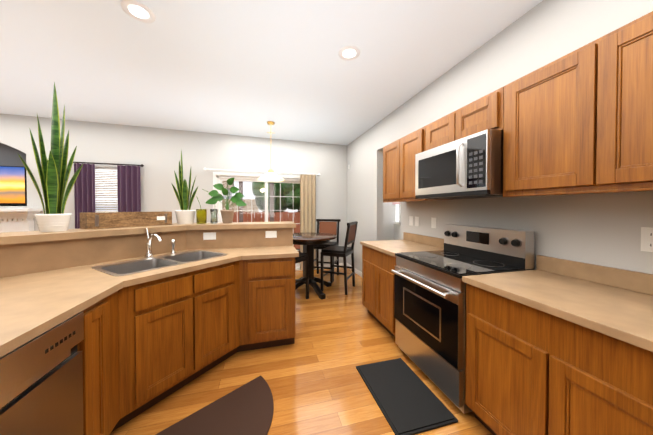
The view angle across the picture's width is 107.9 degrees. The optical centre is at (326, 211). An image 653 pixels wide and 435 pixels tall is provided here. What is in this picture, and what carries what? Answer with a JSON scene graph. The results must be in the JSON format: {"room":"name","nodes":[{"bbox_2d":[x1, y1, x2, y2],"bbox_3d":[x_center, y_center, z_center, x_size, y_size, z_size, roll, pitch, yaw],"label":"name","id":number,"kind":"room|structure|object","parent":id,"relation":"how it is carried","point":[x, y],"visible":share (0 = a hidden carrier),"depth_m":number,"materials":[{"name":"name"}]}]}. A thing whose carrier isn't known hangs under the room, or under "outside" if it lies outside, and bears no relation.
{"room":"kitchen","nodes":[
{"label":"kitchen","id":0,"kind":"room"},
{"bbox_2d":[0,166,26,205],"bbox_3d":[-5.187,-0.384,3.547,1.040,0.614,0.200,0,1,-19],"label":"television","id":1,"kind":"object","parent":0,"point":[13,185],"visible":0.87,"depth_m":3.66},
{"bbox_2d":[0,114,395,264],"bbox_3d":[-2.901,-0.097,4.330,10.338,2.750,0.840,0,1,-15],"label":"wall","id":2,"kind":"structure","parent":0,"point":[156,152],"depth_m":4.29,"materials":[{"name":"grey paint"}]},
{"bbox_2d":[95,167,117,211],"bbox_3d":[-3.646,-0.188,4.049,0.820,1.100,0.170,0,1,-19],"label":"living room window","id":3,"kind":"structure","parent":2,"relation":"in","point":[104,169],"depth_m":4.01,"materials":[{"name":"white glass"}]},
{"bbox_2d":[73,162,143,166],"bbox_3d":[-3.613,-0.782,3.944,0.989,0.048,0.093,0,1,-19],"label":"curtain rod","id":4,"kind":"object","parent":2,"relation":"attached to","point":[141,165],"visible":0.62,"depth_m":3.92,"materials":[{"name":"black metal"}]},
{"bbox_2d":[74,163,94,228],"bbox_3d":[-3.900,-0.140,3.836,0.260,1.250,0.044,0,1,-19],"label":"window curtain","id":5,"kind":"object","parent":4,"relation":"hanging from","point":[84,190],"visible":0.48,"depth_m":3.83,"materials":[{"name":"purple fabric"}]},
{"bbox_2d":[117,165,140,211],"bbox_3d":[-3.342,-0.142,4.026,0.320,1.250,0.044,0,1,-19],"label":"window curtain","id":6,"kind":"object","parent":4,"relation":"hanging from","point":[129,188],"visible":0.71,"depth_m":4.02,"materials":[{"name":"purple fabric"}]},
{"bbox_2d":[213,172,299,270],"bbox_3d":[-1.235,0.263,4.886,1.970,2.015,0.152,0,1,-19],"label":"window","id":7,"kind":"structure","parent":2,"relation":"in","point":[218,178],"depth_m":4.78,"materials":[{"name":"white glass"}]},
{"bbox_2d":[203,168,320,175],"bbox_3d":[-1.206,-0.777,4.752,2.258,0.052,0.116,0,1,-19],"label":"curtain rod","id":8,"kind":"object","parent":2,"relation":"attached to","point":[319,174],"visible":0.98,"depth_m":4.67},
{"bbox_2d":[300,174,315,269],"bbox_3d":[-0.392,0.237,5.015,0.340,2.005,0.052,0,1,-19],"label":"door curtain","id":9,"kind":"object","parent":8,"relation":"hanging from","point":[307,203],"visible":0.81,"depth_m":5.01,"materials":[{"name":"beige fabric"}]},
{"bbox_2d":[314,263,346,269],"bbox_3d":[0.086,1.221,5.274,0.761,0.090,0.065,0,1,-15],"label":"baseboard","id":10,"kind":"structure","parent":2,"relation":"attached to","point":[341,264],"depth_m":5.26,"materials":[{"name":"white wood"}]},
{"bbox_2d":[0,0,542,144],"bbox_3d":[-2.148,-1.474,1.514,9.950,0.080,9.700,0,1,-15],"label":"ceiling","id":11,"kind":"structure","parent":0,"point":[250,68],"depth_m":2.26,"materials":[{"name":"white paint"}]},
{"bbox_2d":[120,0,155,22],"bbox_3d":[-1.351,-1.433,1.708,0.200,0.006,0.200,0,1,-15],"label":"recessed light","id":12,"kind":"object","parent":11,"relation":"in","point":[138,11],"visible":1,"depth_m":1.70,"materials":[{"name":"white plastic"}]},
{"bbox_2d":[257,121,283,180],"bbox_3d":[-0.921,-0.991,3.932,0.434,0.949,0.434,0,1,-15],"label":"pendant light","id":13,"kind":"object","parent":11,"relation":"hanging from","point":[270,175],"visible":1,"depth_m":3.87,"materials":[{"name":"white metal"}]},
{"bbox_2d":[338,46,359,59],"bbox_3d":[0.208,-1.440,2.169,0.200,0.006,0.200,0,1,-15],"label":"recessed light","id":14,"kind":"object","parent":11,"relation":"in","point":[349,53],"visible":1,"depth_m":2.17,"materials":[{"name":"white"}]},
{"bbox_2d":[109,267,492,434],"bbox_3d":[-2.148,1.346,1.552,9.950,0.060,9.700,0,1,-15],"label":"floor","id":15,"kind":"structure","parent":0,"point":[311,376],"depth_m":1.86,"materials":[{"name":"brown wood"}]},
{"bbox_2d":[0,208,42,232],"bbox_3d":[-5.368,0.628,3.278,2.034,1.329,0.258,0,1,-19],"label":"fireplace mantel","id":16,"kind":"object","parent":15,"relation":"on","point":[16,219],"visible":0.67,"depth_m":3.53,"materials":[{"name":"white wood"}]},
{"bbox_2d":[0,221,298,434],"bbox_3d":[-1.291,0.748,0.524,2.945,1.163,4.485,0,1,-15],"label":"base cabinet","id":17,"kind":"object","parent":15,"relation":"on","point":[163,322],"visible":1,"depth_m":1.65,"materials":[{"name":"brown wood"}]},
{"bbox_2d":[0,312,83,434],"bbox_3d":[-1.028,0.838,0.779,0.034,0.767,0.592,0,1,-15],"label":"dishwasher","id":18,"kind":"object","parent":17,"relation":"attached to","point":[41,384],"visible":0.98,"depth_m":0.88,"materials":[{"name":"silver metal"}]},
{"bbox_2d":[17,82,83,231],"bbox_3d":[-2.012,-0.411,1.754,0.292,1.120,0.193,0,1,-15],"label":"snake plant","id":19,"kind":"object","parent":17,"relation":"on","point":[54,172],"visible":1,"depth_m":1.74,"materials":[{"name":"green plant"}]},
{"bbox_2d":[80,211,171,228],"bbox_3d":[-1.839,0.075,2.231,0.172,0.135,0.645,0,1,30],"label":"box","id":20,"kind":"object","parent":17,"relation":"on","point":[95,220],"visible":1,"depth_m":2.11,"materials":[{"name":"brown wood"}]},
{"bbox_2d":[144,228,175,256],"bbox_3d":[-1.467,0.268,2.065,0.199,0.247,0.290,0,1,-15],"label":"faucet","id":21,"kind":"object","parent":17,"relation":"on","point":[149,247],"visible":1,"depth_m":2.04,"materials":[{"name":"silver metal"}]},
{"bbox_2d":[172,150,197,223],"bbox_3d":[-1.536,-0.272,2.596,0.246,0.820,0.200,0,1,-15],"label":"snake plant","id":22,"kind":"object","parent":17,"relation":"on","point":[184,215],"visible":1,"depth_m":2.56,"materials":[{"name":"green plant"}]},
{"bbox_2d":[196,196,206,223],"bbox_3d":[-1.379,-0.013,2.621,0.108,0.301,0.108,0,1,-15],"label":"vase","id":23,"kind":"object","parent":17,"relation":"on","point":[201,216],"visible":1,"depth_m":2.58,"materials":[{"name":"yellow glass"}]},
{"bbox_2d":[202,189,217,223],"bbox_3d":[-1.294,-0.054,2.643,0.163,0.382,0.084,0,1,-15],"label":"vase","id":24,"kind":"object","parent":17,"relation":"on","point":[214,218],"visible":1,"depth_m":2.62,"materials":[{"name":"clear glass"}]},
{"bbox_2d":[206,178,245,222],"bbox_3d":[-1.128,-0.120,2.687,0.432,0.513,0.147,0,1,-15],"label":"potted plant","id":25,"kind":"object","parent":17,"relation":"on","point":[227,214],"visible":1,"depth_m":2.66,"materials":[{"name":"green plant"}]},
{"bbox_2d":[155,375,273,434],"bbox_3d":[-0.740,1.311,1.453,0.817,0.010,0.714,0,1,-15],"label":"mat","id":26,"kind":"object","parent":15,"relation":"on","point":[247,408],"visible":1,"depth_m":1.51,"materials":[{"name":"brown rubber"}]},
{"bbox_2d":[295,252,308,298],"bbox_3d":[-0.584,0.736,3.419,0.510,1.110,0.492,0,1,33],"label":"chair","id":27,"kind":"object","parent":15,"relation":"on","point":[303,257],"visible":0.15,"depth_m":3.48,"materials":[{"name":"brown wood"}]},
{"bbox_2d":[293,232,336,298],"bbox_3d":[-0.294,0.838,3.835,0.929,0.895,0.929,0,1,-15],"label":"dining table","id":28,"kind":"object","parent":15,"relation":"on","point":[308,241],"visible":0.67,"depth_m":3.73,"materials":[{"name":"brown wood"}]},
{"bbox_2d":[314,219,340,281],"bbox_3d":[-0.025,0.720,4.602,0.510,1.110,0.492,0,1,16],"label":"chair","id":29,"kind":"object","parent":15,"relation":"on","point":[332,227],"visible":0.54,"depth_m":4.74,"materials":[{"name":"brown wood"}]},
{"bbox_2d":[321,221,357,294],"bbox_3d":[0.219,0.729,3.927,0.492,1.110,0.510,0,1,23],"label":"chair","id":30,"kind":"object","parent":15,"relation":"on","point":[344,251],"visible":0.98,"depth_m":3.80,"materials":[{"name":"brown wood"}]},
{"bbox_2d":[360,232,443,337],"bbox_3d":[0.850,0.794,2.715,0.647,1.012,0.836,0,1,-15],"label":"base cabinet","id":31,"kind":"object","parent":15,"relation":"on","point":[378,265],"visible":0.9,"depth_m":2.61,"materials":[{"name":"brown wood"}]},
{"bbox_2d":[356,358,457,434],"bbox_3d":[0.534,1.303,1.734,0.425,0.018,0.640,0,1,-15],"label":"mat","id":32,"kind":"object","parent":15,"relation":"on","point":[408,401],"visible":0.98,"depth_m":1.64,"materials":[{"name":"black rubber"}]},
{"bbox_2d":[391,224,534,413],"bbox_3d":[1.007,0.723,1.926,0.698,1.175,0.754,0,1,-15],"label":"range","id":33,"kind":"object","parent":15,"relation":"on","point":[430,309],"visible":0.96,"depth_m":1.75,"materials":[{"name":"silver metal"}]},
{"bbox_2d":[462,279,525,434],"bbox_3d":[1.229,0.881,1.321,0.637,0.876,0.520,0,1,-15],"label":"base cabinet","id":34,"kind":"object","parent":15,"relation":"on","point":[495,363],"depth_m":1.29,"materials":[{"name":"brown wood"}]},
{"bbox_2d":[526,303,652,434],"bbox_3d":[1.336,0.886,0.924,0.637,0.876,0.558,0,1,-15],"label":"base cabinet","id":35,"kind":"object","parent":15,"relation":"on","point":[556,346],"depth_m":0.94,"materials":[{"name":"brown wood"}]},
{"bbox_2d":[462,271,652,346],"bbox_3d":[1.497,0.438,0.301,0.647,0.036,2.616,0,1,-15],"label":"countertop","id":36,"kind":"structure","parent":35,"relation":"on","point":[616,310],"depth_m":1.11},
{"bbox_2d":[394,224,400,239],"bbox_3d":[2.508,-0.077,2.836,0.120,2.750,9.600,0,1,-15],"label":"wall","id":37,"kind":"structure","parent":0,"point":[397,231],"depth_m":5.64,"materials":[{"name":"grey paint"}]},
{"bbox_2d":[392,202,400,224],"bbox_3d":[1.655,-0.192,5.816,0.120,1.000,0.640,0,1,-15],"label":"alcove window","id":38,"kind":"structure","parent":37,"relation":"in","point":[398,212],"depth_m":5.70,"materials":[{"name":"white glass"}]},
{"bbox_2d":[347,0,652,273],"bbox_3d":[1.532,-0.061,1.652,0.120,2.750,8.019,0,1,-15],"label":"wall","id":39,"kind":"structure","parent":0,"point":[602,229],"depth_m":1.74,"materials":[{"name":"grey paint"}]},
{"bbox_2d":[347,263,361,276],"bbox_3d":[0.647,1.229,4.704,0.014,0.090,1.459,0,1,-15],"label":"baseboard","id":40,"kind":"structure","parent":39,"relation":"attached to","point":[358,272],"depth_m":4.82,"materials":[{"name":"white wood"}]},
{"bbox_2d":[409,216,412,225],"bbox_3d":[1.087,0.126,3.058,0.010,0.118,0.075,0,1,-15],"label":"switch plate","id":41,"kind":"object","parent":39,"relation":"attached to","point":[411,220],"visible":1,"depth_m":3.05,"materials":[{"name":"white plastic"}]},
{"bbox_2d":[415,217,418,225],"bbox_3d":[1.118,0.127,2.942,0.010,0.118,0.075,0,1,-15],"label":"switch plate","id":42,"kind":"object","parent":39,"relation":"attached to","point":[416,221],"visible":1,"depth_m":2.93,"materials":[{"name":"white plastic"}]},
{"bbox_2d":[383,126,452,202],"bbox_3d":[0.995,-0.469,2.737,0.349,0.722,0.836,0,1,-15],"label":"upper cabinet","id":43,"kind":"object","parent":39,"relation":"attached to","point":[399,170],"visible":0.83,"depth_m":2.63,"materials":[{"name":"brown wood"}]},
{"bbox_2d":[431,217,435,227],"bbox_3d":[1.196,0.131,2.652,0.010,0.118,0.075,0,1,-15],"label":"switch plate","id":44,"kind":"object","parent":39,"relation":"attached to","point":[433,222],"visible":1,"depth_m":2.65,"materials":[{"name":"white plastic"}]},
{"bbox_2d":[426,87,503,150],"bbox_3d":[1.204,-0.680,1.960,0.349,0.280,0.764,0,1,-15],"label":"upper cabinet","id":45,"kind":"object","parent":39,"relation":"attached to","point":[485,112],"visible":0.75,"depth_m":1.79,"materials":[{"name":"brown wood"}]},
{"bbox_2d":[415,129,502,198],"bbox_3d":[1.134,-0.323,1.946,0.492,0.425,0.752,0,1,-15],"label":"microwave","id":46,"kind":"object","parent":45,"relation":"attached to","point":[469,167],"visible":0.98,"depth_m":1.71,"materials":[{"name":"silver metal"}]},
{"bbox_2d":[503,53,570,196],"bbox_3d":[1.372,-0.457,1.339,0.349,0.710,0.523,0,1,-15],"label":"upper cabinet","id":47,"kind":"object","parent":39,"relation":"attached to","point":[537,105],"depth_m":1.34,"materials":[{"name":"brown wood"}]},
{"bbox_2d":[534,255,652,294],"bbox_3d":[1.798,0.369,0.381,0.022,0.100,2.616,0,1,-15],"label":"backsplash","id":48,"kind":"structure","parent":39,"relation":"attached to","point":[613,277],"depth_m":1.33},
{"bbox_2d":[571,11,652,193],"bbox_3d":[1.478,-0.451,0.944,0.349,0.710,0.564,0,1,-15],"label":"upper cabinet","id":49,"kind":"object","parent":39,"relation":"attached to","point":[579,121],"depth_m":1.05,"materials":[{"name":"brown wood"}]},
{"bbox_2d":[641,227,652,251],"bbox_3d":[1.598,0.141,1.160,0.008,0.120,0.080,0,1,-15],"label":"outlet","id":50,"kind":"object","parent":39,"relation":"attached to","point":[647,239],"visible":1,"depth_m":1.18,"materials":[{"name":"white plastic"}]},
{"label":"outside","id":51,"kind":"structure","parent":0,"visible":0},
{"bbox_3d":[-7.720,1.472,23.845,82.446,0.790,45.004,0,1,-15],"label":"deck","id":52,"kind":"object","parent":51,"visible":0},
{"bbox_2d":[95,170,117,211],"bbox_3d":[-11.296,-0.143,11.527,4.900,3.950,5.600,0,1,-19],"label":"neighbor house","id":53,"kind":"structure","parent":52,"relation":"on","point":[106,190],"depth_m":10.00,"materials":[{"name":"white"}]},
{"bbox_2d":[222,181,233,198],"bbox_3d":[-10.016,-0.671,21.095,3.300,4.750,6.300,0,1,-19],"label":"neighbor house","id":54,"kind":"structure","parent":52,"relation":"on","point":[229,188],"depth_m":19.52,"materials":[{"name":"grey"}]},
{"bbox_2d":[222,199,258,212],"bbox_3d":[-6.126,0.467,16.361,2.600,2.600,4.800,0,1,-19],"label":"neighbor house","id":55,"kind":"structure","parent":52,"relation":"on","point":[233,206],"depth_m":15.16,"materials":[{"name":"beige"}]},
{"bbox_2d":[239,181,273,221],"bbox_3d":[-1.968,-0.102,6.940,3.200,2.810,0.140,0,1,-19],"label":"posts","id":56,"kind":"object","parent":52,"relation":"on","point":[271,205],"depth_m":6.99,"materials":[{"name":"grey wood"}]},
{"bbox_2d":[233,212,299,248],"bbox_3d":[-3.189,0.935,10.537,24.000,1.820,0.070,0,1,-19],"label":"fence","id":57,"kind":"object","parent":52,"relation":"on","point":[277,217],"depth_m":10.82,"materials":[{"name":"brown wood"}]},
{"bbox_2d":[252,182,299,212],"bbox_3d":[-0.785,-0.668,14.003,6.886,4.933,3.196,0,1,-15],"label":"trees","id":58,"kind":"object","parent":52,"relation":"on","point":[295,199],"depth_m":12.31,"materials":[{"name":"green plant"}]},
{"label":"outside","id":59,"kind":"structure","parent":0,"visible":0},
{"bbox_2d":[232,181,297,217],"bbox_3d":[-11.605,-11.243,43.216,120.000,36.000,0.001,0,1,-15],"label":"sky","id":60,"kind":"structure","parent":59,"point":[247,186],"depth_m":42.62,"materials":[{"name":"white"}]}
]}

